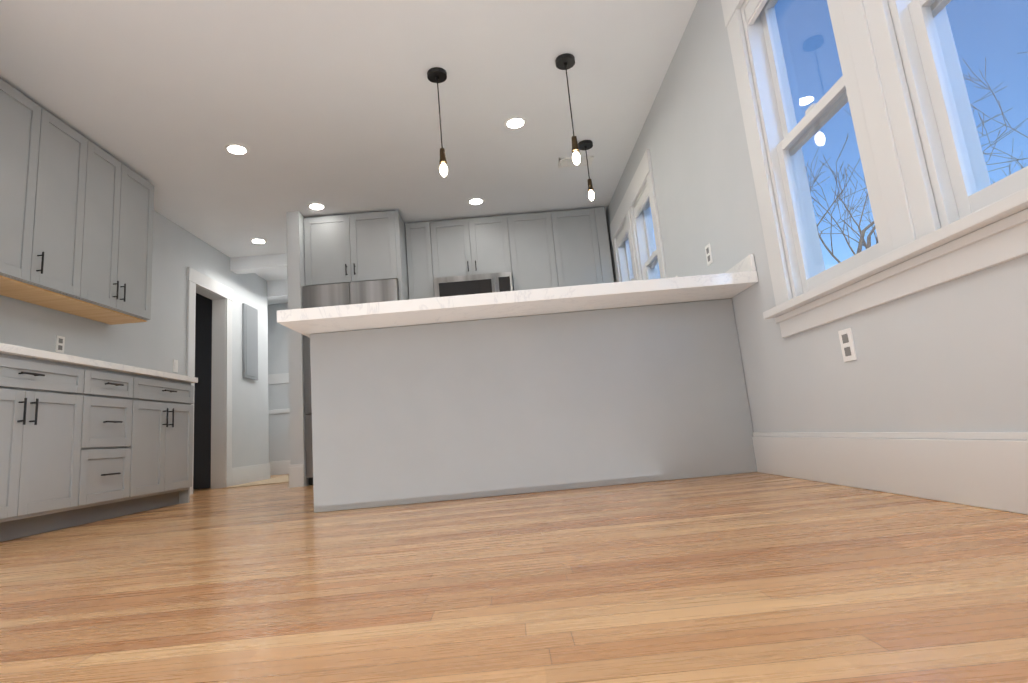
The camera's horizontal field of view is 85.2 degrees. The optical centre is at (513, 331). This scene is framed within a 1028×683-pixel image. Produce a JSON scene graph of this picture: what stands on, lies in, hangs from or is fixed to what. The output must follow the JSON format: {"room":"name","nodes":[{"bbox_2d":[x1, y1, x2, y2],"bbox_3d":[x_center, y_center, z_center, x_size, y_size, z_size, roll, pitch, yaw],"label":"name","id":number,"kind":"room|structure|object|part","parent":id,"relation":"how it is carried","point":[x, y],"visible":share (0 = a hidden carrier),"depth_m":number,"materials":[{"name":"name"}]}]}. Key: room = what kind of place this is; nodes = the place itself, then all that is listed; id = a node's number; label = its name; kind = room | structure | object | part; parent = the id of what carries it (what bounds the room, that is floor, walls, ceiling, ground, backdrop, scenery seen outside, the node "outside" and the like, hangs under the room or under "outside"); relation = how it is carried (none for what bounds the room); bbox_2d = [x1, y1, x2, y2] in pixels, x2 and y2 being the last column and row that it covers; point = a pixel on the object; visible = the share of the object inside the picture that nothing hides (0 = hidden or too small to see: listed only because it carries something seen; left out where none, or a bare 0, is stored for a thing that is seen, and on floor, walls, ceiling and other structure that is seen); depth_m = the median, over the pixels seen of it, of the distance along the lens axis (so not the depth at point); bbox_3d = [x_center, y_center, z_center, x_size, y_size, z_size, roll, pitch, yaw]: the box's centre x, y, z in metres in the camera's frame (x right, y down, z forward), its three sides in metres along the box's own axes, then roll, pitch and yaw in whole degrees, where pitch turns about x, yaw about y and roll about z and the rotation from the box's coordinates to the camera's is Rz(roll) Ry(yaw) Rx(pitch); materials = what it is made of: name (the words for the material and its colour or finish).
{"room":"kitchen","nodes":[
{"label":"kitchen","id":0,"kind":"room"},
{"bbox_2d":[0,0,697,304],"bbox_3d":[-1.776,-1.516,3.314,5.950,0.320,11.400,-5,-10,-1],"label":"ceiling","id":1,"kind":"structure","parent":0,"point":[332,106],"depth_m":3.74,"materials":[{"name":"paint"}]},
{"bbox_2d":[224,143,249,155],"bbox_3d":[-2.102,-1.378,4.242,0.176,0.010,0.176,-5,-10,-1],"label":"recessed light","id":2,"kind":"object","parent":1,"relation":"in","point":[226,146],"depth_m":4.23,"materials":[{"name":"white"}]},
{"bbox_3d":[-2.102,-1.373,4.241,0.124,0.001,0.124,-5,-10,-1],"label":"recessed ceiling light lens","id":3,"kind":"part","parent":2,"relation":"part of","materials":[{"name":"white plastic"}]},
{"bbox_2d":[250,238,266,243],"bbox_3d":[-2.784,-0.980,6.096,0.176,0.010,0.176,-5,-10,-1],"label":"recessed light","id":4,"kind":"object","parent":1,"relation":"in","point":[251,240],"depth_m":6.08,"materials":[{"name":"white"}]},
{"bbox_3d":[-2.784,-0.976,6.095,0.124,0.001,0.124,-5,-10,-1],"label":"recessed ceiling light lens","id":5,"kind":"part","parent":4,"relation":"part of","materials":[{"name":"white plastic"}]},
{"bbox_2d":[307,202,325,209],"bbox_3d":[-1.892,-1.194,5.359,0.176,0.010,0.176,-5,-10,-1],"label":"recessed light","id":6,"kind":"object","parent":1,"relation":"in","point":[323,205],"depth_m":5.35,"materials":[{"name":"white"}]},
{"bbox_3d":[-1.891,-1.190,5.358,0.124,0.001,0.124,-5,-10,-1],"label":"recessed ceiling light lens","id":7,"kind":"part","parent":6,"relation":"part of","materials":[{"name":"white plastic"}]},
{"bbox_2d":[427,67,447,176],"bbox_3d":[-0.461,-1.299,3.509,0.124,0.708,0.124,-5,-10,-1],"label":"pendant light","id":8,"kind":"object","parent":1,"relation":"hanging from","point":[437,75],"visible":0.98,"depth_m":3.52,"materials":[{"name":"black metal"}]},
{"bbox_3d":[-0.434,-0.994,3.454,0.048,0.086,0.047,-5,-10,-1],"label":"bulb","id":9,"kind":"part","parent":8,"relation":"part of","materials":[{"name":"white glass"}]},
{"bbox_2d":[467,198,484,204],"bbox_3d":[-0.379,-1.291,5.571,0.176,0.010,0.176,-5,-10,-1],"label":"recessed light","id":10,"kind":"object","parent":1,"relation":"in","point":[469,200],"depth_m":5.56,"materials":[{"name":"white"}]},
{"bbox_3d":[-0.379,-1.287,5.571,0.124,0.001,0.124,-5,-10,-1],"label":"recessed ceiling light lens","id":11,"kind":"part","parent":10,"relation":"part of","materials":[{"name":"white plastic"}]},
{"bbox_2d":[504,116,526,129],"bbox_3d":[0.010,-1.571,4.222,0.176,0.010,0.176,-5,-10,-1],"label":"recessed light","id":12,"kind":"object","parent":1,"relation":"in","point":[524,120],"depth_m":4.21,"materials":[{"name":"white"}]},
{"bbox_3d":[0.010,-1.566,4.222,0.124,0.001,0.124,-5,-10,-1],"label":"recessed ceiling light lens","id":13,"kind":"part","parent":12,"relation":"part of","materials":[{"name":"white plastic"}]},
{"bbox_2d":[555,53,579,164],"bbox_3d":[0.355,-1.371,3.487,0.124,0.718,0.124,-5,-10,-1],"label":"pendant light","id":14,"kind":"object","parent":1,"relation":"hanging from","point":[565,61],"visible":1,"depth_m":3.50,"materials":[{"name":"black metal"}]},
{"bbox_3d":[0.383,-1.061,3.431,0.048,0.086,0.047,-5,-10,-1],"label":"bulb","id":15,"kind":"part","parent":14,"relation":"part of","materials":[{"name":"white glass"}]},
{"bbox_2d":[558,156,593,167],"bbox_3d":[0.543,-1.490,4.923,0.300,0.009,0.160,-5,-10,-1],"label":"ceiling vent","id":16,"kind":"object","parent":1,"relation":"in","point":[566,162],"visible":0.85,"depth_m":4.93,"materials":[{"name":"white metal"}]},
{"bbox_2d":[578,140,593,200],"bbox_3d":[0.611,-1.305,4.582,0.124,0.503,0.124,-5,-10,-1],"label":"pendant light","id":17,"kind":"object","parent":1,"relation":"hanging from","point":[585,145],"visible":0.98,"depth_m":4.57,"materials":[{"name":"black metal"}]},
{"bbox_3d":[0.629,-1.101,4.545,0.048,0.086,0.047,-5,-10,-1],"label":"bulb","id":18,"kind":"part","parent":17,"relation":"part of","materials":[{"name":"white glass"}]},
{"bbox_2d":[0,472,1027,682],"bbox_3d":[-1.548,1.032,2.852,5.950,0.120,11.400,-5,-10,-1],"label":"floor","id":19,"kind":"structure","parent":0,"point":[755,577],"depth_m":1.12,"materials":[{"name":"brown wood"}]},
{"bbox_2d":[0,351,87,541],"bbox_3d":[-2.791,0.608,2.817,0.618,0.915,0.793,-5,-10,-1],"label":"base cabinet","id":20,"kind":"object","parent":19,"relation":"on","point":[83,440],"depth_m":2.96,"materials":[{"name":"grey wood"}]},
{"bbox_2d":[0,343,197,382],"bbox_3d":[-2.824,0.213,3.317,0.642,0.039,2.291,-5,-10,-1],"label":"countertop","id":21,"kind":"structure","parent":20,"relation":"on","point":[12,349],"depth_m":3.29,"materials":[{"name":"white stone"}]},
{"bbox_2d":[84,367,143,523],"bbox_3d":[-2.796,0.718,3.421,0.618,0.915,0.553,-5,-10,-1],"label":"base cabinet","id":22,"kind":"object","parent":19,"relation":"on","point":[115,398],"depth_m":3.49,"materials":[{"name":"grey wood"}]},
{"bbox_2d":[140,375,193,511],"bbox_3d":[-2.800,0.822,3.989,0.618,0.915,0.720,-5,-10,-1],"label":"base cabinet","id":23,"kind":"object","parent":19,"relation":"on","point":[166,436],"depth_m":4.02,"materials":[{"name":"grey wood"}]},
{"bbox_2d":[222,476,288,488],"bbox_3d":[-2.554,1.739,6.619,1.000,0.008,1.580,-5,-10,-1],"label":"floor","id":24,"kind":"structure","parent":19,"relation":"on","point":[281,479],"depth_m":6.15,"materials":[{"name":"beige wood"}]},
{"bbox_2d":[302,279,408,484],"bbox_3d":[-1.479,0.493,5.522,0.931,1.871,0.836,-5,-10,-1],"label":"fridge","id":25,"kind":"object","parent":19,"relation":"on","point":[350,293],"depth_m":5.31,"materials":[{"name":"silver metal"}]},
{"bbox_3d":[-1.031,0.468,5.605,0.030,1.871,0.687,-5,-10,-1],"label":"fridge side panel","id":26,"kind":"part","parent":25,"relation":"part of","materials":[{"name":"grey metal"}]},
{"bbox_2d":[305,323,456,512],"bbox_3d":[-0.696,0.494,3.222,0.710,0.913,0.621,-5,-10,-1],"label":"base cabinet","id":27,"kind":"object","parent":19,"relation":"on","point":[425,400],"depth_m":2.89,"materials":[{"name":"grey wood"}]},
{"bbox_2d":[277,271,757,334],"bbox_3d":[0.023,-0.080,3.158,2.312,0.058,0.980,-5,-10,-1],"label":"countertop","id":28,"kind":"structure","parent":27,"relation":"on","point":[698,288],"depth_m":2.70,"materials":[{"name":"white stone"}]},
{"bbox_2d":[725,254,755,272],"bbox_3d":[0.118,0.534,4.252,2.175,1.059,3.345,-5,-10,-1],"label":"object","id":29,"kind":"structure","parent":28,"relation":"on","point":[747,263],"depth_m":2.78,"materials":[{"name":"white"}]},
{"bbox_2d":[445,315,576,499],"bbox_3d":[-0.101,0.444,3.236,0.716,0.913,0.621,-5,-10,-1],"label":"base cabinet","id":30,"kind":"object","parent":19,"relation":"on","point":[507,376],"depth_m":2.91,"materials":[{"name":"grey wood"}]},
{"bbox_2d":[557,307,644,488],"bbox_3d":[0.376,0.403,3.247,0.475,0.913,0.621,-5,-10,-1],"label":"base cabinet","id":31,"kind":"object","parent":19,"relation":"on","point":[604,435],"depth_m":2.92,"materials":[{"name":"grey wood"}]},
{"bbox_2d":[625,299,756,481],"bbox_3d":[0.886,0.359,3.259,0.659,0.913,0.621,-5,-10,-1],"label":"base cabinet","id":32,"kind":"object","parent":19,"relation":"on","point":[694,420],"depth_m":2.93,"materials":[{"name":"grey wood"}]},
{"bbox_2d":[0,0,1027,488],"bbox_3d":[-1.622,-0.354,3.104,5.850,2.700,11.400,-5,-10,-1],"label":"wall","id":33,"kind":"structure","parent":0,"point":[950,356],"depth_m":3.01,"materials":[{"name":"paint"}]},
{"bbox_2d":[0,78,3,93],"bbox_3d":[-3.070,-0.938,2.864,0.328,1.155,0.486,-5,-10,-1],"label":"upper cabinet","id":34,"kind":"object","parent":33,"relation":"attached to","point":[1,81],"depth_m":3.23,"materials":[{"name":"grey wood"}]},
{"bbox_2d":[0,81,55,289],"bbox_3d":[-3.073,-0.873,3.222,0.328,1.155,0.495,-5,-10,-1],"label":"upper cabinet","id":35,"kind":"object","parent":33,"relation":"attached to","point":[25,126],"depth_m":3.32,"materials":[{"name":"grey wood"}]},
{"bbox_2d":[0,117,99,305],"bbox_3d":[-3.076,-0.805,3.596,0.328,1.155,0.516,-5,-10,-1],"label":"upper cabinet","id":36,"kind":"object","parent":33,"relation":"attached to","point":[76,221],"depth_m":3.67,"materials":[{"name":"grey wood"}]},
{"bbox_2d":[55,335,64,352],"bbox_3d":[-3.170,0.093,3.905,0.007,0.116,0.072,-5,-10,-1],"label":"electrical outlet","id":37,"kind":"object","parent":33,"relation":"attached to","point":[59,344],"visible":1,"depth_m":3.90,"materials":[{"name":"white plastic"}]},
{"bbox_2d":[43,148,131,317],"bbox_3d":[-3.079,-0.740,3.957,0.328,1.155,0.470,-5,-10,-1],"label":"upper cabinet","id":38,"kind":"object","parent":33,"relation":"attached to","point":[113,178],"depth_m":4.04,"materials":[{"name":"grey wood"}]},
{"bbox_2d":[87,170,153,324],"bbox_3d":[-3.081,-0.679,4.290,0.328,1.155,0.460,-5,-10,-1],"label":"upper cabinet","id":39,"kind":"object","parent":33,"relation":"attached to","point":[137,307],"depth_m":4.36,"materials":[{"name":"grey wood"}]},
{"bbox_2d":[173,359,177,372],"bbox_3d":[-3.180,0.328,5.255,0.009,0.116,0.072,-5,-10,-1],"label":"light switch","id":40,"kind":"object","parent":33,"relation":"attached to","point":[175,365],"visible":1,"depth_m":5.25,"materials":[{"name":"white plastic"}]},
{"bbox_2d":[186,267,232,494],"bbox_3d":[-3.245,0.533,5.847,0.174,2.220,0.900,-5,-10,-1],"label":"door frame","id":41,"kind":"structure","parent":33,"relation":"attached to","point":[219,295],"depth_m":6.10,"materials":[{"name":"white wood"}]},
{"bbox_2d":[242,303,257,379],"bbox_3d":[-3.220,0.139,6.834,0.036,0.900,0.360,-5,-10,-1],"label":"electrical panel","id":42,"kind":"object","parent":33,"relation":"attached to","point":[249,342],"visible":1,"depth_m":6.78,"materials":[{"name":"grey metal"}]},
{"bbox_2d":[232,462,271,485],"bbox_3d":[-3.091,1.686,6.596,0.018,0.200,0.995,-5,-10,-1],"label":"baseboard","id":43,"kind":"structure","parent":33,"relation":"attached to","point":[252,473],"depth_m":6.56,"materials":[{"name":"white wood"}]},
{"bbox_2d":[268,373,289,413],"bbox_3d":[-3.063,0.989,8.478,1.640,2.230,0.024,-5,-10,-1],"label":"shelf","id":44,"kind":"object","parent":33,"relation":"attached to","point":[273,378],"depth_m":8.51,"materials":[{"name":"white"}]},
{"bbox_2d":[272,460,289,474],"bbox_3d":[-3.530,2.032,8.287,0.525,0.200,0.018,-5,-10,-1],"label":"baseboard","id":45,"kind":"structure","parent":33,"relation":"attached to","point":[277,466],"depth_m":8.28,"materials":[{"name":"white wood"}]},
{"bbox_2d":[284,464,303,487],"bbox_3d":[-2.023,1.600,6.650,0.043,0.200,3.418,-5,-10,-1],"label":"baseboard","id":46,"kind":"structure","parent":33,"relation":"attached to","point":[296,471],"depth_m":4.97,"materials":[{"name":"white wood"}]},
{"bbox_2d":[304,210,408,288],"bbox_3d":[-1.593,-0.765,5.805,0.932,0.710,0.728,-5,-10,-1],"label":"upper cabinet","id":47,"kind":"object","parent":33,"relation":"attached to","point":[357,247],"visible":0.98,"depth_m":5.50,"materials":[{"name":"grey wood"}]},
{"bbox_2d":[405,221,440,299],"bbox_3d":[-0.943,-0.566,5.977,0.327,1.155,0.328,-5,-10,-1],"label":"upper cabinet","id":48,"kind":"object","parent":33,"relation":"attached to","point":[423,257],"depth_m":5.85,"materials":[{"name":"grey wood"}]},
{"bbox_2d":[437,215,512,276],"bbox_3d":[-0.457,-0.854,6.033,0.820,0.655,0.328,-5,-10,-1],"label":"upper cabinet","id":49,"kind":"object","parent":33,"relation":"attached to","point":[481,245],"depth_m":5.88,"materials":[{"name":"grey wood"}]},
{"bbox_2d":[434,272,512,296],"bbox_3d":[-0.407,-0.316,5.864,0.796,0.462,0.467,-5,-10,-1],"label":"microwave","id":50,"kind":"object","parent":49,"relation":"attached to","point":[472,284],"visible":0.4,"depth_m":5.70,"materials":[{"name":"silver metal"}]},
{"bbox_2d":[509,207,604,290],"bbox_3d":[0.408,-0.681,6.008,0.997,1.155,0.328,-5,-10,-1],"label":"upper cabinet","id":51,"kind":"object","parent":33,"relation":"attached to","point":[528,251],"depth_m":5.88,"materials":[{"name":"grey wood"}]},
{"bbox_2d":[705,243,712,265],"bbox_3d":[1.147,-0.451,3.296,0.007,0.116,0.072,-5,-10,-1],"label":"electrical outlet","id":52,"kind":"object","parent":33,"relation":"attached to","point":[708,254],"visible":1,"depth_m":3.29,"materials":[{"name":"white plastic"}]},
{"bbox_2d":[838,328,856,361],"bbox_3d":[1.219,0.051,2.046,0.007,0.116,0.072,-5,-10,-1],"label":"electrical outlet","id":53,"kind":"object","parent":33,"relation":"attached to","point":[847,345],"visible":1,"depth_m":2.04,"materials":[{"name":"white plastic"}]},
{"bbox_2d":[752,432,1027,514],"bbox_3d":[1.265,0.132,0.181,0.018,0.200,5.478,-5,-10,-1],"label":"baseboard","id":54,"kind":"structure","parent":33,"relation":"attached to","point":[988,470],"depth_m":1.74,"materials":[{"name":"white wood"}]},
{"label":"outside","id":55,"kind":"structure","parent":0,"visible":0},
{"bbox_3d":[13.898,2.692,14.919,150.000,0.200,150.000,-5,-10,-1],"label":"ground","id":56,"kind":"structure","parent":55,"visible":0},
{"bbox_2d":[651,84,1027,262],"bbox_3d":[14.695,-3.101,11.838,24.160,9.952,7.313,-7,-10,12],"label":"tree","id":57,"kind":"object","parent":56,"relation":"on","point":[861,241],"depth_m":12.51,"materials":[{"name":"brown plant"}]},
{"bbox_2d":[842,147,1022,238],"bbox_3d":[18.308,-2.054,20.965,8.430,10.525,12.153,-7,-10,12],"label":"tree","id":58,"kind":"object","parent":56,"relation":"on","point":[868,210],"depth_m":23.86,"materials":[{"name":"brown plant"}]},
{"bbox_2d":[963,52,1027,164],"bbox_3d":[13.828,-4.285,9.139,10.398,11.491,8.131,-7,-10,12],"label":"tree","id":59,"kind":"object","parent":56,"relation":"on","point":[989,117],"depth_m":12.39,"materials":[{"name":"brown plant"}]}
]}

